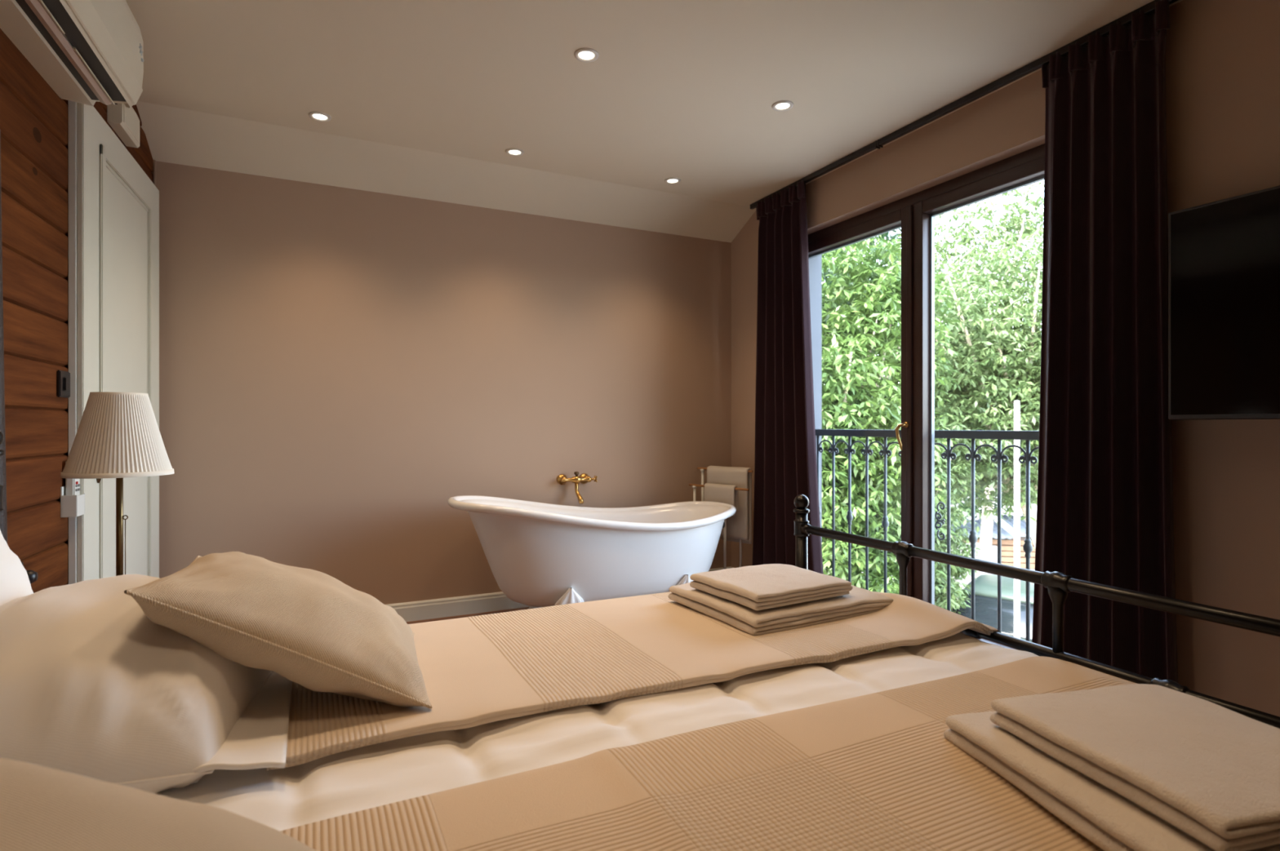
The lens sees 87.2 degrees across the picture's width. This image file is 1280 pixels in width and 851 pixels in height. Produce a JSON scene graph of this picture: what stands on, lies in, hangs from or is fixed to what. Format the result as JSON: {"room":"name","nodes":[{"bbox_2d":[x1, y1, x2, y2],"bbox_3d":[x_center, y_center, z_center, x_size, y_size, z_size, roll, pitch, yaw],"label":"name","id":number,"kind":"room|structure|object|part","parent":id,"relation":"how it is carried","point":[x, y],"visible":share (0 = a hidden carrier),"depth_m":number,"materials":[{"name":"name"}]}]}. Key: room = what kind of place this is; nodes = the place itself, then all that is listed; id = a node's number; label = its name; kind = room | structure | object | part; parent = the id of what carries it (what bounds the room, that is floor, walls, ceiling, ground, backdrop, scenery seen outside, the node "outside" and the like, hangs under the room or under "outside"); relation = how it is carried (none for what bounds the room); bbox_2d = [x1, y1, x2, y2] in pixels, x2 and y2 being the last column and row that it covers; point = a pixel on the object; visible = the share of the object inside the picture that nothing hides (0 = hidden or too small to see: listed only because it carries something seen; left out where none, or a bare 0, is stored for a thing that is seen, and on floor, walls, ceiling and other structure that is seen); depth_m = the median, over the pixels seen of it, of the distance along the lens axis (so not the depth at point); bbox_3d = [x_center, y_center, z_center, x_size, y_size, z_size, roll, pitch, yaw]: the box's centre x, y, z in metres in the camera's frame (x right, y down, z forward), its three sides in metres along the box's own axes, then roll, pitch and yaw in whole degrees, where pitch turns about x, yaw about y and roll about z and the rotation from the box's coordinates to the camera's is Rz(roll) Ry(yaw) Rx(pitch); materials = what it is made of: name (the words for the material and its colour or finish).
{"room":"hotel room","nodes":[
{"label":"hotel room","id":0,"kind":"room"},
{"bbox_2d":[0,28,152,593],"bbox_3d":[-1.251,-0.180,0.636,0.100,2.560,5.747,0,0,-24],"label":"wall","id":1,"kind":"structure","parent":0,"point":[33,118],"depth_m":2.01,"materials":[{"name":"brown wood"}]},
{"bbox_2d":[0,129,7,543],"bbox_3d":[-1.680,-0.060,1.757,0.028,1.420,0.097,0,0,-26],"label":"trim","id":2,"kind":"structure","parent":1,"relation":"attached to","point":[3,514],"depth_m":1.75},
{"bbox_2d":[21,561,38,584],"bbox_3d":[-1.721,0.427,1.879,0.054,0.085,0.085,0,0,-26],"label":"bed knob","id":3,"kind":"object","parent":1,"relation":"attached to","point":[33,575],"visible":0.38,"depth_m":1.88,"materials":[{"name":"black plastic"}]},
{"bbox_2d":[56,370,70,398],"bbox_3d":[-1.882,-0.135,2.198,0.016,0.086,0.090,0,0,-24],"label":"light switch","id":4,"kind":"object","parent":1,"relation":"attached to","point":[63,378],"visible":1,"depth_m":2.18,"materials":[{"name":"black plastic"}]},
{"bbox_2d":[0,0,144,107],"bbox_3d":[-1.616,-1.218,1.861,0.229,0.321,0.870,0,0,-24],"label":"air conditioner","id":5,"kind":"object","parent":1,"relation":"attached to","point":[87,51],"visible":1,"depth_m":1.95,"materials":[{"name":"white plastic"}]},
{"bbox_2d":[60,486,84,517],"bbox_3d":[-1.882,0.250,2.230,0.045,0.100,0.078,0,0,-26],"label":"remote holder","id":6,"kind":"object","parent":1,"relation":"attached to","point":[71,506],"visible":0.94,"depth_m":2.20,"materials":[{"name":"white paint"}]},
{"bbox_2d":[65,462,79,496],"bbox_3d":[-1.883,0.205,2.231,0.028,0.180,0.054,0,0,-26],"label":"remote control","id":7,"kind":"object","parent":6,"relation":"in","point":[72,486],"visible":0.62,"depth_m":2.21,"materials":[{"name":"white paint"}]},
{"bbox_2d":[67,100,159,584],"bbox_3d":[-2.091,-0.012,2.736,0.108,2.224,1.040,0,0,-26],"label":"door","id":8,"kind":"structure","parent":1,"relation":"in","point":[113,205],"depth_m":2.50,"materials":[{"name":"white paint"}]},
{"bbox_3d":[-2.113,-0.011,2.725,0.022,2.222,1.041,0,0,-24],"label":"casing","id":9,"kind":"part","parent":8,"relation":"part of","materials":[{"name":"white paint"}]},
{"bbox_3d":[-2.083,-0.067,2.740,0.010,1.894,0.711,0,0,-24],"label":"panel moulding","id":10,"kind":"part","parent":8,"relation":"part of","materials":[{"name":"paint"}]},
{"bbox_2d":[106,102,139,147],"bbox_3d":[-2.109,-1.260,2.748,0.050,0.145,0.257,0,0,-24],"label":"wall box","id":11,"kind":"object","parent":1,"relation":"attached to","point":[124,121],"visible":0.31,"depth_m":2.71,"materials":[{"name":"white plastic"}]},
{"bbox_2d":[151,160,731,604],"bbox_3d":[-1.015,-0.104,3.988,3.667,2.408,0.120,0,0,-26],"label":"wall","id":12,"kind":"structure","parent":0,"point":[339,366],"depth_m":3.78,"materials":[{"name":"paint"}]},
{"bbox_2d":[152,160,155,186],"bbox_3d":[-2.357,-0.094,3.261,0.012,2.388,0.012,0,0,-26],"label":"trim","id":13,"kind":"structure","parent":12,"relation":"attached to","point":[153,161],"depth_m":3.26,"materials":[{"name":"paint"}]},
{"bbox_2d":[386,566,731,622],"bbox_3d":[-0.869,1.047,3.984,3.367,0.106,0.016,0,0,-26],"label":"baseboard","id":14,"kind":"structure","parent":12,"relation":"attached to","point":[495,602],"depth_m":3.88,"materials":[{"name":"white paint"}]},
{"bbox_2d":[556,471,597,504],"bbox_3d":[-0.376,0.382,4.149,0.240,0.195,0.150,0,0,-26],"label":"mixer","id":15,"kind":"object","parent":12,"relation":"attached to","point":[584,478],"visible":1,"depth_m":4.14,"materials":[{"name":"gold metal"}]},
{"bbox_3d":[-0.373,0.414,4.121,0.030,0.130,0.098,0,0,-26],"label":"spout","id":16,"kind":"part","parent":15,"relation":"part of","materials":[{"name":"gold metal"}]},
{"bbox_3d":[-0.289,0.335,4.203,0.037,0.041,0.041,0,0,-26],"label":"cross handle","id":17,"kind":"part","parent":15,"relation":"part of","materials":[{"name":"gold metal"}]},
{"bbox_2d":[405,607,528,624],"bbox_3d":[0.353,1.160,1.445,4.100,0.120,5.890,0,0,-26],"label":"floor","id":18,"kind":"structure","parent":0,"point":[525,608],"depth_m":3.87,"materials":[{"name":"brown wood"}]},
{"bbox_2d":[447,495,736,609],"bbox_3d":[-0.217,0.737,3.760,1.669,0.726,0.790,0,0,-26],"label":"bathtub","id":19,"kind":"object","parent":18,"relation":"on","point":[539,555],"visible":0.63,"depth_m":3.42,"materials":[{"name":"ceramic"}]},
{"bbox_2d":[0,431,1279,728],"bbox_3d":[-0.008,0.550,1.044,2.154,1.100,1.808,0,0,-26],"label":"frame","id":20,"kind":"object","parent":18,"relation":"on","point":[1059,584],"visible":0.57,"depth_m":1.49,"materials":[{"name":"black metal"}]},
{"bbox_3d":[-1.336,0.574,1.373,0.054,1.052,0.053,0,0,-26],"label":"post","id":21,"kind":"part","parent":20,"relation":"part of","materials":[{"name":"black metal"}]},
{"bbox_3d":[0.552,0.692,2.293,0.054,0.817,0.053,0,0,-26],"label":"post","id":22,"kind":"part","parent":20,"relation":"part of","materials":[{"name":"black metal"}]},
{"bbox_3d":[0.936,0.350,1.504,0.045,0.045,1.725,0,0,-26],"label":"rail","id":23,"kind":"part","parent":20,"relation":"part of","materials":[{"name":"black metal"}]},
{"bbox_3d":[0.936,0.517,1.504,0.044,0.043,1.725,0,0,-26],"label":"rail","id":24,"kind":"part","parent":20,"relation":"part of","materials":[{"name":"black metal"}]},
{"bbox_3d":[-0.010,0.677,1.043,2.015,0.244,1.695,0,0,-26],"label":"mattress","id":25,"kind":"object","parent":20,"relation":"on","visible":0},
{"bbox_2d":[155,632,1038,831],"bbox_3d":[0.060,0.638,1.042,1.904,0.281,1.822,0,0,-26],"label":"duvet","id":26,"kind":"object","parent":25,"relation":"on","point":[388,772],"visible":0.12,"depth_m":1.10,"materials":[{"name":"white fabric"}]},
{"bbox_2d":[0,574,273,794],"bbox_3d":[-0.854,0.403,1.102,0.514,0.290,0.674,0,0,-26],"label":"pillow","id":27,"kind":"object","parent":26,"relation":"on","point":[91,686],"visible":0.66,"depth_m":0.92,"materials":[{"name":"white fabric"}]},
{"bbox_2d":[0,530,33,606],"bbox_3d":[-1.094,0.305,1.047,0.162,0.270,0.641,0,0,-26],"label":"pillow","id":28,"kind":"object","parent":27,"relation":"on","point":[15,583],"visible":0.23,"depth_m":1.20,"materials":[{"name":"white fabric"}]},
{"bbox_2d":[191,673,292,773],"bbox_3d":[-0.666,0.474,1.099,0.166,0.024,0.432,0,0,-26],"label":"sheet","id":29,"kind":"object","parent":26,"relation":"on","point":[258,740],"visible":0.57,"depth_m":1.02,"materials":[{"name":"white fabric"}]},
{"bbox_2d":[266,591,998,770],"bbox_3d":[0.015,0.623,1.625,1.571,0.340,0.721,0,0,-26],"label":"blanket","id":30,"kind":"object","parent":26,"relation":"on","point":[476,671],"visible":0.69,"depth_m":1.40,"materials":[{"name":"beige fabric"}]},
{"bbox_2d":[124,551,432,709],"bbox_3d":[-0.619,0.359,1.236,0.445,0.259,0.439,0,0,-26],"label":"cushion","id":31,"kind":"object","parent":30,"relation":"on","point":[319,633],"visible":1,"depth_m":1.08,"materials":[{"name":"beige fabric"}]},
{"bbox_2d":[668,582,893,635],"bbox_3d":[0.374,0.464,1.823,0.474,0.050,0.390,0,0,-29],"label":"folded towel","id":32,"kind":"object","parent":30,"relation":"on","point":[860,602],"visible":0.53,"depth_m":1.66,"materials":[{"name":"fabric"}]},
{"bbox_2d":[689,564,853,610],"bbox_3d":[0.343,0.415,1.774,0.333,0.044,0.273,0,0,-31],"label":"folded towel","id":33,"kind":"object","parent":32,"relation":"on","point":[767,586],"visible":1,"depth_m":1.70,"materials":[{"name":"fabric"}]},
{"bbox_2d":[280,656,1136,850],"bbox_3d":[0.428,0.650,0.738,1.585,0.322,0.938,0,0,-26],"label":"blanket","id":34,"kind":"object","parent":26,"relation":"on","point":[879,771],"visible":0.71,"depth_m":0.90,"materials":[{"name":"beige fabric"}]},
{"bbox_2d":[943,711,1279,850],"bbox_3d":[0.750,0.472,0.894,0.473,0.049,0.435,0,0,-12],"label":"folded towel","id":35,"kind":"object","parent":34,"relation":"on","point":[1109,820],"visible":0.35,"depth_m":0.84,"materials":[{"name":"fabric"}]},
{"bbox_2d":[989,684,1279,850],"bbox_3d":[0.719,0.425,0.888,0.328,0.044,0.329,0,0,-14],"label":"folded towel","id":36,"kind":"object","parent":35,"relation":"on","point":[1211,771],"visible":1,"depth_m":0.85,"materials":[{"name":"fabric"}]},
{"bbox_3d":[-0.507,0.403,0.276,0.434,0.224,0.664,0,0,-26],"label":"pillow","id":37,"kind":"object","parent":26,"relation":"on","visible":0},
{"bbox_2d":[0,758,316,850],"bbox_3d":[-0.386,0.347,0.421,0.420,0.236,0.500,0,0,-26],"label":"cushion","id":38,"kind":"object","parent":37,"relation":"on","point":[42,809],"visible":1,"depth_m":0.47,"materials":[{"name":"beige fabric"}]},
{"bbox_2d":[688,466,752,569],"bbox_3d":[0.532,0.690,4.330,0.487,0.819,0.146,0,0,44],"label":"towel stand","id":39,"kind":"object","parent":18,"relation":"on","point":[702,469],"visible":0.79,"depth_m":4.26,"materials":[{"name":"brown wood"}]},
{"bbox_3d":[0.360,0.743,4.439,0.030,0.690,0.029,0,0,-26],"label":"post","id":40,"kind":"part","parent":39,"relation":"part of","materials":[{"name":"metal"}]},
{"bbox_3d":[0.419,0.690,4.499,0.030,0.797,0.029,0,0,-26],"label":"post","id":41,"kind":"part","parent":39,"relation":"part of","materials":[{"name":"metal"}]},
{"bbox_2d":[703,483,738,516],"bbox_3d":[0.514,0.470,4.276,0.050,0.191,0.245,0,0,-43],"label":"towel","id":42,"kind":"object","parent":39,"relation":"hanging from","point":[725,494],"visible":0.69,"depth_m":4.24,"materials":[{"name":"beige fabric"}]},
{"bbox_3d":[0.537,0.743,4.251,0.030,0.690,0.029,0,0,-26],"label":"post","id":43,"kind":"part","parent":39,"relation":"part of","materials":[{"name":"metal"}]},
{"bbox_2d":[706,466,751,544],"bbox_3d":[0.573,0.507,4.337,0.057,0.482,0.330,0,0,-43],"label":"towel","id":44,"kind":"object","parent":39,"relation":"hanging from","point":[739,526],"visible":0.52,"depth_m":4.25,"materials":[{"name":"beige fabric"}]},
{"bbox_3d":[0.639,0.690,4.267,0.030,0.797,0.029,0,0,-26],"label":"post","id":45,"kind":"part","parent":39,"relation":"part of","materials":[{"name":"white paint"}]},
{"bbox_3d":[-1.345,0.785,1.736,0.400,0.630,0.380,0,0,-26],"label":"bedside table","id":46,"kind":"object","parent":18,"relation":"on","visible":0},
{"bbox_2d":[60,391,174,576],"bbox_3d":[-1.345,0.192,1.736,0.233,0.552,0.233,0,0,-26],"label":"table lamp","id":47,"kind":"object","parent":46,"relation":"on","point":[118,437],"visible":0.96,"depth_m":1.68,"materials":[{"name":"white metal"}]},
{"bbox_3d":[-1.345,0.021,1.736,0.230,0.208,0.231,0,0,-26],"label":"lamp shade","id":48,"kind":"part","parent":47,"relation":"part of","materials":[{"name":"white fabric"}]},
{"bbox_3d":[-1.345,0.269,1.736,0.015,0.318,0.015,0,0,-26],"label":"stem","id":49,"kind":"part","parent":47,"relation":"part of","materials":[{"name":"gold metal"}]},
{"bbox_3d":[-1.334,0.322,1.739,0.016,0.180,0.008,0,0,-10],"label":"pull chain","id":50,"kind":"part","parent":47,"relation":"part of","materials":[{"name":"gold metal"}]},
{"bbox_2d":[125,0,1182,242],"bbox_3d":[0.330,-1.435,1.434,4.150,0.410,5.890,0,0,-26],"label":"ceiling","id":51,"kind":"structure","parent":0,"point":[427,100],"depth_m":2.84,"materials":[{"name":"paint"}]},
{"bbox_2d":[308,111,331,121],"bbox_3d":[-1.490,-1.437,3.127,0.096,0.006,0.096,0,0,-26],"label":"recessed light","id":52,"kind":"object","parent":51,"relation":"in","point":[317,116],"visible":1,"depth_m":3.12,"materials":[{"name":"beige"}]},
{"bbox_2d":[505,147,524,155],"bbox_3d":[-0.658,-1.437,3.531,0.096,0.006,0.096,0,0,-26],"label":"recessed light","id":53,"kind":"object","parent":51,"relation":"in","point":[513,151],"visible":1,"depth_m":3.53,"materials":[{"name":"beige"}]},
{"bbox_2d":[573,48,599,62],"bbox_3d":[-0.208,-1.437,2.607,0.096,0.006,0.096,0,0,-26],"label":"recessed light","id":54,"kind":"object","parent":51,"relation":"in","point":[584,55],"visible":1,"depth_m":2.60,"materials":[{"name":"beige"}]},
{"bbox_2d":[664,177,680,184],"bbox_3d":[0.192,-1.437,3.945,0.096,0.006,0.096,0,0,-26],"label":"recessed light","id":55,"kind":"object","parent":51,"relation":"in","point":[673,180],"visible":1,"depth_m":3.95,"materials":[{"name":"beige"}]},
{"bbox_2d":[772,100,793,111],"bbox_3d":[0.642,-1.437,3.021,0.096,0.006,0.096,0,0,-26],"label":"recessed light","id":56,"kind":"object","parent":51,"relation":"in","point":[782,105],"visible":1,"depth_m":3.02,"materials":[{"name":"beige"}]},
{"bbox_2d":[750,0,1177,209],"bbox_3d":[1.277,-1.421,3.247,0.028,0.037,2.520,0,0,-26],"label":"rail","id":57,"kind":"object","parent":51,"relation":"attached to","point":[1149,8],"visible":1,"depth_m":2.93,"materials":[{"name":"black metal"}]},
{"bbox_2d":[752,179,823,574],"bbox_3d":[0.876,-0.170,4.074,0.110,2.512,0.742,0,0,-26],"label":"curtain","id":58,"kind":"object","parent":57,"relation":"hanging from","point":[785,465],"visible":0.89,"depth_m":4.04,"materials":[{"name":"black fabric"}]},
{"bbox_2d":[1031,0,1178,684],"bbox_3d":[1.666,-0.171,2.457,0.112,2.511,0.564,0,0,-26],"label":"curtain","id":59,"kind":"object","parent":57,"relation":"hanging from","point":[1104,501],"visible":0.9,"depth_m":2.44,"materials":[{"name":"black fabric"}]},
{"bbox_2d":[731,0,1279,716],"bbox_3d":[2.015,-0.170,2.311,0.353,2.540,5.790,0,0,-26],"label":"wall","id":60,"kind":"structure","parent":0,"point":[1223,56],"depth_m":2.22,"materials":[{"name":"paint"}]},
{"bbox_2d":[808,143,1044,650],"bbox_3d":[1.480,-0.025,3.446,0.380,2.290,2.000,0,0,-26],"label":"window","id":61,"kind":"structure","parent":60,"relation":"in","point":[914,214],"depth_m":3.36,"materials":[{"name":"brown wood"}]},
{"bbox_3d":[1.190,-0.025,3.838,0.075,2.180,0.961,0,0,-26],"label":"sash","id":62,"kind":"part","parent":61,"relation":"part of","materials":[{"name":"brown wood"}]},
{"bbox_3d":[1.324,0.052,3.393,0.066,0.146,0.033,0,0,2],"label":"lever handle","id":63,"kind":"part","parent":61,"relation":"part of","materials":[{"name":"gold metal"}]},
{"bbox_3d":[1.411,-0.035,3.412,0.075,2.270,2.000,0,0,-26],"label":"frame","id":64,"kind":"part","parent":61,"relation":"part of","materials":[{"name":"brown wood"}]},
{"bbox_3d":[1.583,0.522,3.497,0.044,0.996,1.978,0,0,-26],"label":"balcony railing","id":65,"kind":"part","parent":61,"relation":"part of","materials":[{"name":"black metal"}]},
{"bbox_3d":[1.584,0.045,3.497,0.044,0.042,1.976,0,0,-26],"label":"handrail","id":66,"kind":"part","parent":61,"relation":"part of","materials":[{"name":"metal"}]},
{"bbox_3d":[1.611,-0.025,2.973,0.075,2.180,0.955,0,0,-26],"label":"sash","id":67,"kind":"part","parent":61,"relation":"part of","materials":[{"name":"brown wood"}]},
{"bbox_2d":[1168,185,1279,420],"bbox_3d":[2.048,-0.353,1.651,0.164,0.670,1.235,0,0,-26],"label":"television","id":68,"kind":"object","parent":60,"relation":"attached to","point":[1224,255],"visible":1,"depth_m":2.03,"materials":[{"name":"black plastic"}]},
{"label":"outside","id":69,"kind":"structure","parent":0,"visible":0},
{"bbox_2d":[825,497,1036,606],"bbox_3d":[24.101,4.150,33.986,66.900,0.100,100.000,0,0,-26],"label":"ground","id":70,"kind":"structure","parent":69,"point":[1010,530],"depth_m":28.35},
{"bbox_2d":[822,235,959,594],"bbox_3d":[2.849,0.403,10.379,5.110,7.444,4.015,0,0,-34],"label":"leafy tree","id":71,"kind":"object","parent":70,"relation":"on","point":[868,406],"visible":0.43,"depth_m":9.48,"materials":[{"name":"green plant"}]},
{"bbox_2d":[822,213,1033,530],"bbox_3d":[8.660,-1.607,21.186,15.911,11.472,7.759,0,0,-18],"label":"leafy tree","id":72,"kind":"object","parent":70,"relation":"on","point":[885,235],"visible":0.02,"depth_m":19.99,"materials":[{"name":"green plant"}]},
{"bbox_2d":[883,458,984,613],"bbox_3d":[4.831,2.341,11.242,2.436,3.543,1.659,0,0,-39],"label":"bush","id":73,"kind":"object","parent":70,"relation":"on","point":[957,515],"visible":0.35,"depth_m":11.14,"materials":[{"name":"green plant"}]},
{"bbox_2d":[862,232,1043,547],"bbox_3d":[7.283,0.047,13.461,6.699,8.203,4.155,0,0,-10],"label":"leafy tree","id":74,"kind":"object","parent":70,"relation":"on","point":[988,390],"visible":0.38,"depth_m":12.54,"materials":[{"name":"green plant"}]},
{"bbox_2d":[890,181,1044,545],"bbox_3d":[8.850,-1.172,17.039,5.941,10.563,3.457,0,0,-12],"label":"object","id":75,"kind":"object","parent":70,"relation":"on","point":[1017,224],"visible":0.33,"depth_m":16.91,"materials":[{"name":"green plant"}]},
{"bbox_2d":[957,542,997,588],"bbox_3d":[8.340,3.525,16.600,0.660,1.150,0.660,0,0,-26],"label":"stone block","id":76,"kind":"object","parent":70,"relation":"on","point":[989,553],"visible":0.25,"depth_m":16.33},
{"bbox_2d":[940,514,1036,568],"bbox_3d":[10.846,3.428,19.998,3.593,1.325,2.002,0,0,12],"label":"pile","id":77,"kind":"object","parent":70,"relation":"on","point":[1007,540],"visible":0.15,"depth_m":19.38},
{"bbox_2d":[951,573,1034,642],"bbox_3d":[6.587,3.362,11.600,1.920,1.475,4.200,0,0,44],"label":"parked car","id":78,"kind":"object","parent":70,"relation":"on","point":[985,585],"visible":0.16,"depth_m":10.71,"materials":[{"name":"paint"}]},
{"bbox_2d":[1013,400,1020,639],"bbox_3d":[5.050,1.880,9.000,0.280,4.440,0.276,0,0,-26],"label":"lamp post","id":79,"kind":"object","parent":70,"relation":"on","point":[1016,403],"visible":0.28,"depth_m":8.97,"materials":[{"name":"white metal"}]}
]}

